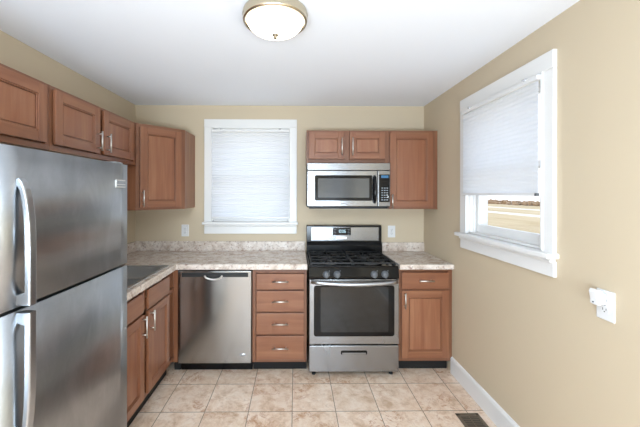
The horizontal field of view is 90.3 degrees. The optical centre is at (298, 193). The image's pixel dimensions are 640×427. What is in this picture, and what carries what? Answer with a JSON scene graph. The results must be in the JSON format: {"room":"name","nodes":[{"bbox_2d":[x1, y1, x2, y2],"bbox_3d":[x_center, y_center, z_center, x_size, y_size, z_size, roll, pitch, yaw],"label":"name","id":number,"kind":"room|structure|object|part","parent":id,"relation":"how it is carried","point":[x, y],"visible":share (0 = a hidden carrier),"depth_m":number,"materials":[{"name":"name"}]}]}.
{"room":"kitchen","nodes":[
{"label":"kitchen","id":0,"kind":"room"},
{"bbox_2d":[0,30,135,243],"bbox_3d":[-1.725,0.301,0.890,0.140,2.423,4.750,0,0,-1],"label":"wall","id":1,"kind":"structure","parent":0,"point":[14,53],"depth_m":2.24,"materials":[{"name":"beige paint"}]},
{"bbox_2d":[0,63,48,149],"bbox_3d":[-1.477,-0.415,1.292,0.358,0.356,0.868,0,0,-1],"label":"upper cabinet","id":2,"kind":"object","parent":1,"relation":"attached to","point":[24,99],"visible":1,"depth_m":1.55,"materials":[{"name":"brown wood"}]},
{"bbox_2d":[42,85,134,164],"bbox_3d":[-1.486,-0.415,2.192,0.358,0.356,0.928,0,0,-1],"label":"upper cabinet","id":3,"kind":"object","parent":1,"relation":"attached to","point":[78,127],"visible":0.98,"depth_m":2.02,"materials":[{"name":"brown wood"}]},
{"bbox_3d":[-1.349,-0.422,1.948,0.018,0.302,0.398,0,0,-1],"label":"door","id":4,"kind":"part","parent":3,"relation":"part of","materials":[{"name":"brown wood"}]},
{"bbox_3d":[-1.324,-0.352,2.122,0.035,0.130,0.011,0,0,-1],"label":"handle","id":5,"kind":"part","parent":3,"relation":"part of","materials":[{"name":"silver metal"}]},
{"bbox_3d":[-1.325,-0.352,2.222,0.035,0.130,0.011,0,0,-1],"label":"handle","id":6,"kind":"part","parent":3,"relation":"part of","materials":[{"name":"silver metal"}]},
{"bbox_3d":[-1.354,-0.422,2.396,0.018,0.302,0.406,0,0,-1],"label":"door","id":7,"kind":"part","parent":3,"relation":"part of","materials":[{"name":"brown wood"}]},
{"bbox_2d":[135,105,423,252],"bbox_3d":[-0.193,0.303,3.352,3.256,2.423,0.140,0,0,-1],"label":"wall","id":8,"kind":"structure","parent":0,"point":[150,225],"depth_m":3.28,"materials":[{"name":"beige paint"}]},
{"bbox_2d":[127,123,194,210],"bbox_3d":[-1.369,-0.226,2.959,0.611,0.734,0.616,0,0,-1],"label":"upper cabinet","id":9,"kind":"object","parent":8,"relation":"attached to","point":[162,176],"visible":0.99,"depth_m":2.80,"materials":[{"name":"brown wood"}]},
{"bbox_3d":[-1.304,0.041,2.666,0.035,0.140,0.011,0,0,44],"label":"handle","id":10,"kind":"part","parent":9,"relation":"part of","materials":[{"name":"silver metal"}]},
{"bbox_3d":[-1.210,-0.223,2.798,0.018,0.684,0.359,0,0,44],"label":"door","id":11,"kind":"part","parent":9,"relation":"part of","materials":[{"name":"brown wood"}]},
{"bbox_2d":[181,225,188,235],"bbox_3d":[-1.170,0.378,3.267,0.076,0.122,0.009,0,0,-1],"label":"electrical outlet","id":12,"kind":"object","parent":8,"relation":"attached to","point":[184,228],"visible":1,"depth_m":3.27,"materials":[{"name":"white plastic"}]},
{"bbox_2d":[127,241,304,253],"bbox_3d":[-0.800,0.537,2.517,1.743,0.099,1.514,0,0,-1],"label":"backsplash","id":13,"kind":"structure","parent":8,"relation":"attached to","point":[134,246],"depth_m":3.25,"materials":[{"name":"laminate"}]},
{"bbox_2d":[202,119,297,233],"bbox_3d":[-0.496,-0.176,3.327,0.973,1.174,0.222,0,0,-1],"label":"window","id":14,"kind":"structure","parent":8,"relation":"in","point":[210,227],"depth_m":3.26,"materials":[{"name":"white paint"}]},
{"bbox_2d":[211,128,289,218],"bbox_3d":[-0.492,-0.205,3.237,0.795,0.914,0.030,0,0,-1],"label":"blind","id":15,"kind":"object","parent":14,"relation":"attached to","point":[250,171],"visible":1,"depth_m":3.24,"materials":[{"name":"white fabric"}]},
{"bbox_3d":[-0.493,0.244,3.239,0.795,0.017,0.025,0,0,-1],"label":"rail","id":16,"kind":"part","parent":15,"relation":"part of","materials":[{"name":"white plastic"}]},
{"bbox_3d":[-0.497,0.029,3.338,0.755,0.494,0.032,0,0,-1],"label":"sash","id":17,"kind":"part","parent":14,"relation":"part of","materials":[{"name":"white paint"}]},
{"bbox_3d":[-0.497,-0.423,3.382,0.755,0.492,0.032,0,0,-1],"label":"sash","id":18,"kind":"part","parent":14,"relation":"part of","materials":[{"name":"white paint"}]},
{"bbox_2d":[306,130,388,165],"bbox_3d":[0.455,-0.437,3.100,0.769,0.306,0.373,0,0,-1],"label":"upper cabinet","id":19,"kind":"object","parent":8,"relation":"attached to","point":[322,146],"visible":0.94,"depth_m":2.96,"materials":[{"name":"brown wood"}]},
{"bbox_3d":[0.256,-0.447,2.955,0.327,0.248,0.018,0,0,-1],"label":"door","id":20,"kind":"part","parent":19,"relation":"part of","materials":[{"name":"brown wood"}]},
{"bbox_2d":[306,163,389,208],"bbox_3d":[0.451,-0.069,3.063,0.757,0.421,0.445,0,0,-1],"label":"microwave","id":21,"kind":"object","parent":19,"relation":"attached to","point":[328,185],"visible":1,"depth_m":2.88,"materials":[{"name":"silver metal"}]},
{"bbox_3d":[0.394,-0.047,2.899,0.640,0.325,0.033,0,0,-1],"label":"door","id":22,"kind":"part","parent":21,"relation":"part of","materials":[{"name":"silver metal"}]},
{"bbox_3d":[0.687,-0.039,2.868,0.029,0.257,0.051,0,0,-1],"label":"handle","id":23,"kind":"part","parent":21,"relation":"part of","materials":[{"name":"black plastic"}]},
{"bbox_3d":[0.774,-0.046,2.903,0.114,0.325,0.033,0,0,-1],"label":"control panel","id":24,"kind":"part","parent":21,"relation":"part of","materials":[{"name":"silver metal"}]},
{"bbox_2d":[381,188,387,199],"bbox_3d":[0.779,0.003,2.884,0.061,0.116,0.001,0,0,-1],"label":"keypad","id":25,"kind":"object","parent":21,"relation":"attached to","point":[384,191],"depth_m":2.88,"materials":[{"name":"black plastic"}]},
{"bbox_3d":[0.497,-0.436,2.931,0.011,0.165,0.035,0,0,-1],"label":"handle","id":26,"kind":"part","parent":19,"relation":"part of","materials":[{"name":"silver metal"}]},
{"bbox_3d":[0.637,-0.446,2.959,0.328,0.248,0.018,0,0,-1],"label":"door","id":27,"kind":"part","parent":19,"relation":"part of","materials":[{"name":"brown wood"}]},
{"bbox_2d":[388,226,394,236],"bbox_3d":[0.960,0.392,3.289,0.076,0.122,0.009,0,0,-1],"label":"electrical outlet","id":28,"kind":"object","parent":8,"relation":"attached to","point":[391,229],"visible":1,"depth_m":3.29,"materials":[{"name":"white plastic"}]},
{"bbox_2d":[382,242,423,250],"bbox_3d":[1.065,0.548,3.284,0.460,0.091,0.019,0,0,-1],"label":"backsplash","id":29,"kind":"structure","parent":8,"relation":"attached to","point":[386,246],"depth_m":3.28,"materials":[{"name":"laminate"}]},
{"bbox_2d":[387,131,436,208],"bbox_3d":[1.069,-0.222,3.106,0.456,0.734,0.373,0,0,-1],"label":"upper cabinet","id":30,"kind":"object","parent":8,"relation":"attached to","point":[412,154],"visible":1,"depth_m":2.96,"materials":[{"name":"brown wood"}]},
{"bbox_2d":[0,0,579,105],"bbox_3d":[-0.165,-0.983,0.907,3.256,0.150,5.030,0,0,-1],"label":"ceiling","id":31,"kind":"structure","parent":0,"point":[143,52],"depth_m":1.94,"materials":[{"name":"white paint"}]},
{"bbox_2d":[242,0,307,40],"bbox_3d":[-0.118,-0.840,1.592,0.326,0.134,0.326,0,0,-1],"label":"ceiling light","id":32,"kind":"object","parent":31,"relation":"attached to","point":[276,20],"visible":1,"depth_m":1.51,"materials":[{"name":"white glass"}]},
{"bbox_2d":[129,354,496,426],"bbox_3d":[-0.169,1.590,0.907,3.256,0.150,5.030,0,0,-1],"label":"floor","id":33,"kind":"structure","parent":0,"point":[407,397],"depth_m":2.34,"materials":[{"name":"tile"}]},
{"bbox_2d":[0,144,126,426],"bbox_3d":[-1.244,0.671,1.368,0.695,1.683,0.762,0,0,-1],"label":"refrigerator","id":34,"kind":"object","parent":33,"relation":"on","point":[63,217],"visible":1,"depth_m":1.26,"materials":[{"name":"grey metal"}]},
{"bbox_3d":[-0.919,0.639,1.069,0.052,0.488,0.030,0,0,-1],"label":"handle","id":35,"kind":"part","parent":34,"relation":"part of","materials":[{"name":"metal"}]},
{"bbox_3d":[-0.919,0.159,1.069,0.052,0.430,0.030,0,0,-1],"label":"handle","id":36,"kind":"part","parent":34,"relation":"part of","materials":[{"name":"metal"}]},
{"bbox_3d":[-0.966,0.899,1.371,0.058,1.018,0.762,0,0,-1],"label":"door","id":37,"kind":"part","parent":34,"relation":"part of","materials":[{"name":"silver metal"}]},
{"bbox_3d":[-0.965,0.111,1.371,0.058,0.536,0.762,0,0,-1],"label":"freezer door","id":38,"kind":"part","parent":34,"relation":"part of","materials":[{"name":"silver metal"}]},
{"bbox_3d":[-0.941,-0.053,1.681,0.004,0.028,0.078,0,0,-1],"label":"badge plate","id":39,"kind":"part","parent":34,"relation":"part of","materials":[{"name":"grey paint"}]},
{"bbox_2d":[127,272,173,426],"bbox_3d":[-1.329,1.073,2.209,0.678,0.880,0.909,0,0,-1],"label":"base cabinet","id":40,"kind":"object","parent":33,"relation":"on","point":[150,315],"visible":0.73,"depth_m":2.18,"materials":[{"name":"brown wood"}]},
{"bbox_3d":[-1.031,1.082,1.943,0.018,0.562,0.320,0,0,-1],"label":"door","id":41,"kind":"part","parent":40,"relation":"part of","materials":[{"name":"brown wood"}]},
{"bbox_3d":[-1.006,0.873,2.077,0.035,0.140,0.011,0,0,-1],"label":"handle","id":42,"kind":"part","parent":40,"relation":"part of","materials":[{"name":"silver metal"}]},
{"bbox_3d":[-1.007,0.873,2.193,0.035,0.140,0.011,0,0,-1],"label":"handle","id":43,"kind":"part","parent":40,"relation":"part of","materials":[{"name":"silver metal"}]},
{"bbox_3d":[-1.035,1.082,2.347,0.018,0.562,0.361,0,0,-1],"label":"door","id":44,"kind":"part","parent":40,"relation":"part of","materials":[{"name":"brown wood"}]},
{"bbox_2d":[122,241,306,300],"bbox_3d":[-0.800,0.560,2.517,1.743,0.145,1.514,0,0,-1],"label":"countertop","id":45,"kind":"structure","parent":40,"relation":"on","point":[179,255],"depth_m":3.01,"materials":[{"name":"laminate"}]},
{"bbox_2d":[127,265,168,301],"bbox_3d":[-1.321,0.670,2.185,0.541,0.179,0.794,0,0,-1],"label":"sink","id":46,"kind":"object","parent":45,"relation":"in","point":[136,274],"visible":0.23,"depth_m":2.55,"materials":[{"name":"metal"}]},
{"bbox_3d":[-1.297,0.672,1.991,0.454,0.172,0.355,0,0,-1],"label":"bowl","id":47,"kind":"part","parent":46,"relation":"part of","materials":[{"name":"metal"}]},
{"bbox_3d":[-1.301,0.672,2.378,0.454,0.172,0.355,0,0,-1],"label":"bowl","id":48,"kind":"part","parent":46,"relation":"part of","materials":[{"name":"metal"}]},
{"bbox_2d":[172,270,180,369],"bbox_3d":[-1.046,1.074,2.961,0.054,0.878,0.584,0,0,-1],"label":"cabinet filler","id":49,"kind":"object","parent":33,"relation":"on","point":[177,366],"visible":0.25,"depth_m":2.67,"materials":[{"name":"brown wood"}]},
{"bbox_2d":[178,270,252,369],"bbox_3d":[-0.707,1.079,2.946,0.612,0.869,0.620,0,0,-1],"label":"dishwasher","id":50,"kind":"object","parent":33,"relation":"on","point":[215,306],"visible":0.97,"depth_m":2.65,"materials":[{"name":"silver metal"}]},
{"bbox_3d":[-0.713,0.700,2.644,0.161,0.045,0.016,0,0,-1],"label":"handle","id":51,"kind":"part","parent":50,"relation":"part of","materials":[{"name":"silver metal"}]},
{"bbox_3d":[-0.706,1.465,2.776,0.612,0.097,0.080,0,0,-1],"label":"toe panel","id":52,"kind":"part","parent":50,"relation":"part of","materials":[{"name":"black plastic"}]},
{"bbox_2d":[252,270,306,368],"bbox_3d":[-0.166,1.075,2.953,0.458,0.880,0.654,0,0,-1],"label":"base cabinet","id":53,"kind":"object","parent":33,"relation":"on","point":[279,297],"visible":0.94,"depth_m":2.66,"materials":[{"name":"brown wood"}]},
{"bbox_3d":[-0.157,1.292,2.671,0.402,0.198,0.018,0,0,-1],"label":"drawer","id":54,"kind":"part","parent":53,"relation":"part of","materials":[{"name":"brown wood"}]},
{"bbox_3d":[-0.156,1.288,2.644,0.135,0.010,0.036,0,0,-1],"label":"handle","id":55,"kind":"part","parent":53,"relation":"part of","materials":[{"name":"silver metal"}]},
{"bbox_3d":[-0.157,1.090,2.671,0.402,0.175,0.018,0,0,-1],"label":"drawer","id":56,"kind":"part","parent":53,"relation":"part of","materials":[{"name":"brown wood"}]},
{"bbox_3d":[-0.156,1.086,2.644,0.135,0.010,0.036,0,0,-1],"label":"handle","id":57,"kind":"part","parent":53,"relation":"part of","materials":[{"name":"silver metal"}]},
{"bbox_3d":[-0.157,0.902,2.671,0.402,0.173,0.018,0,0,-1],"label":"drawer","id":58,"kind":"part","parent":53,"relation":"part of","materials":[{"name":"brown wood"}]},
{"bbox_3d":[-0.155,0.898,2.644,0.135,0.010,0.036,0,0,-1],"label":"handle","id":59,"kind":"part","parent":53,"relation":"part of","materials":[{"name":"silver metal"}]},
{"bbox_3d":[-0.157,0.737,2.671,0.402,0.129,0.018,0,0,-1],"label":"drawer","id":60,"kind":"part","parent":53,"relation":"part of","materials":[{"name":"brown wood"}]},
{"bbox_2d":[306,225,398,374],"bbox_3d":[0.458,0.918,2.893,0.758,1.196,0.740,0,0,-1],"label":"gas range","id":61,"kind":"object","parent":33,"relation":"on","point":[353,287],"visible":1,"depth_m":2.60,"materials":[{"name":"silver metal"}]},
{"bbox_3d":[0.224,0.660,2.580,0.058,0.058,0.043,0,0,-1],"label":"knob","id":62,"kind":"part","parent":61,"relation":"part of","materials":[{"name":"grey plastic"}]},
{"bbox_3d":[0.313,0.660,2.582,0.058,0.058,0.043,0,0,-1],"label":"knob","id":63,"kind":"part","parent":61,"relation":"part of","materials":[{"name":"grey plastic"}]},
{"bbox_3d":[0.464,0.405,3.199,0.682,0.138,0.008,0,0,-1],"label":"backguard panel","id":64,"kind":"part","parent":61,"relation":"part of","materials":[{"name":"silver metal"}]},
{"bbox_2d":[307,251,397,267],"bbox_3d":[0.449,0.598,2.937,0.740,0.049,0.642,0,0,-1],"label":"cooktop","id":65,"kind":"object","parent":61,"relation":"in","point":[315,259],"depth_m":2.78,"materials":[{"name":"metal"}]},
{"bbox_3d":[0.451,1.352,2.627,0.736,0.216,0.052,0,0,-1],"label":"storage drawer","id":66,"kind":"part","parent":61,"relation":"part of","materials":[{"name":"silver metal"}]},
{"bbox_3d":[0.452,0.967,2.624,0.736,0.532,0.056,0,0,-1],"label":"oven door","id":67,"kind":"part","parent":61,"relation":"part of","materials":[{"name":"silver metal"}]},
{"bbox_3d":[0.452,0.652,2.628,0.740,0.083,0.060,0,0,-1],"label":"control panel","id":68,"kind":"part","parent":61,"relation":"part of","materials":[{"name":"black metal"}]},
{"bbox_3d":[0.453,0.722,2.562,0.716,0.044,0.077,0,0,-1],"label":"handle","id":69,"kind":"part","parent":61,"relation":"part of","materials":[{"name":"metal"}]},
{"bbox_3d":[0.618,0.661,2.585,0.058,0.058,0.043,0,0,-1],"label":"knob","id":70,"kind":"part","parent":61,"relation":"part of","materials":[{"name":"grey plastic"}]},
{"bbox_3d":[0.705,0.661,2.586,0.058,0.058,0.043,0,0,-1],"label":"knob","id":71,"kind":"part","parent":61,"relation":"part of","materials":[{"name":"grey plastic"}]},
{"bbox_2d":[398,269,451,367],"bbox_3d":[1.069,1.077,2.966,0.454,0.880,0.654,0,0,-1],"label":"base cabinet","id":72,"kind":"object","parent":33,"relation":"on","point":[425,296],"visible":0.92,"depth_m":2.68,"materials":[{"name":"brown wood"}]},
{"bbox_2d":[382,242,453,269],"bbox_3d":[1.068,0.569,2.974,0.460,0.133,0.641,0,0,-1],"label":"countertop","id":73,"kind":"structure","parent":72,"relation":"on","point":[406,255],"depth_m":2.95,"materials":[{"name":"laminate"}]},
{"bbox_3d":[1.066,0.733,2.684,0.401,0.136,0.018,0,0,-1],"label":"drawer","id":74,"kind":"part","parent":72,"relation":"part of","materials":[{"name":"brown wood"}]},
{"bbox_3d":[1.065,1.102,2.684,0.401,0.570,0.018,0,0,-1],"label":"door","id":75,"kind":"part","parent":72,"relation":"part of","materials":[{"name":"brown wood"}]},
{"bbox_2d":[455,413,488,426],"bbox_3d":[1.156,1.514,2.039,0.156,0.006,0.300,0,0,-1],"label":"floor vent","id":76,"kind":"object","parent":33,"relation":"in","point":[467,419],"visible":1,"depth_m":2.12,"materials":[{"name":"brown metal"}]},
{"bbox_2d":[424,0,639,426],"bbox_3d":[1.391,0.306,0.923,0.140,2.423,4.750,0,0,-1],"label":"wall","id":77,"kind":"structure","parent":0,"point":[536,343],"depth_m":1.53,"materials":[{"name":"beige paint"}]},
{"bbox_2d":[450,357,519,426],"bbox_3d":[1.314,1.448,0.621,0.016,0.138,4.146,0,0,-1],"label":"baseboard","id":78,"kind":"structure","parent":77,"relation":"attached to","point":[494,411],"depth_m":2.24,"materials":[{"name":"white paint"}]},
{"bbox_2d":[454,49,558,277],"bbox_3d":[1.358,-0.155,2.075,0.222,1.165,0.941,0,0,-1],"label":"window","id":79,"kind":"structure","parent":77,"relation":"in","point":[473,208],"depth_m":1.77,"materials":[{"name":"white paint"}]},
{"bbox_2d":[462,74,541,195],"bbox_3d":[1.269,-0.314,2.064,0.030,0.654,0.766,0,0,-1],"label":"blind","id":80,"kind":"object","parent":79,"relation":"attached to","point":[500,132],"visible":1,"depth_m":1.96,"materials":[{"name":"white fabric"}]},
{"bbox_3d":[1.270,0.004,2.065,0.025,0.017,0.765,0,0,-1],"label":"rail","id":81,"kind":"part","parent":80,"relation":"part of","materials":[{"name":"white plastic"}]},
{"bbox_3d":[1.369,0.051,2.067,0.032,0.482,0.724,0,0,-1],"label":"sash","id":82,"kind":"part","parent":79,"relation":"part of","materials":[{"name":"white paint"}]},
{"bbox_2d":[596,288,614,323],"bbox_3d":[1.311,0.477,1.359,0.009,0.128,0.080,0,0,-1],"label":"electrical outlet","id":83,"kind":"object","parent":77,"relation":"attached to","point":[606,312],"visible":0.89,"depth_m":1.34,"materials":[{"name":"white plastic"}]},
{"bbox_2d":[589,288,605,305],"bbox_3d":[1.284,0.444,1.367,0.044,0.070,0.040,0,0,-1],"label":"plug","id":84,"kind":"object","parent":83,"relation":"attached to","point":[597,297],"visible":1,"depth_m":1.35,"materials":[{"name":"white plastic"}]},
{"bbox_2d":[601,306,608,313],"bbox_3d":[1.309,0.497,1.359,0.004,0.029,0.034,0,0,-1],"label":"receptacle","id":85,"kind":"object","parent":83,"relation":"attached to","point":[604,309],"depth_m":1.36,"materials":[{"name":"white plastic"}]},
{"label":"outside","id":86,"kind":"structure","parent":0,"visible":0},
{"bbox_2d":[488,204,539,233],"bbox_3d":[49.737,8.270,23.812,220.000,10.650,280.000,0,0,-1],"label":"ground","id":87,"kind":"structure","parent":86,"point":[516,222],"depth_m":38.50,"materials":[{"name":"beige soil"}]},
{"bbox_2d":[488,199,539,205],"bbox_3d":[59.378,2.358,63.747,7.350,1.754,180.739,0,0,-1],"label":"hedgerow","id":88,"kind":"object","parent":87,"relation":"on","point":[525,203],"visible":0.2,"depth_m":84.08,"materials":[{"name":"brown plant"}]},
{"bbox_2d":[488,206,539,216],"bbox_3d":[38.246,3.019,23.690,15.000,0.015,280.000,0,0,-1],"label":"road","id":89,"kind":"structure","parent":87,"relation":"on","point":[530,215],"depth_m":50.68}
]}

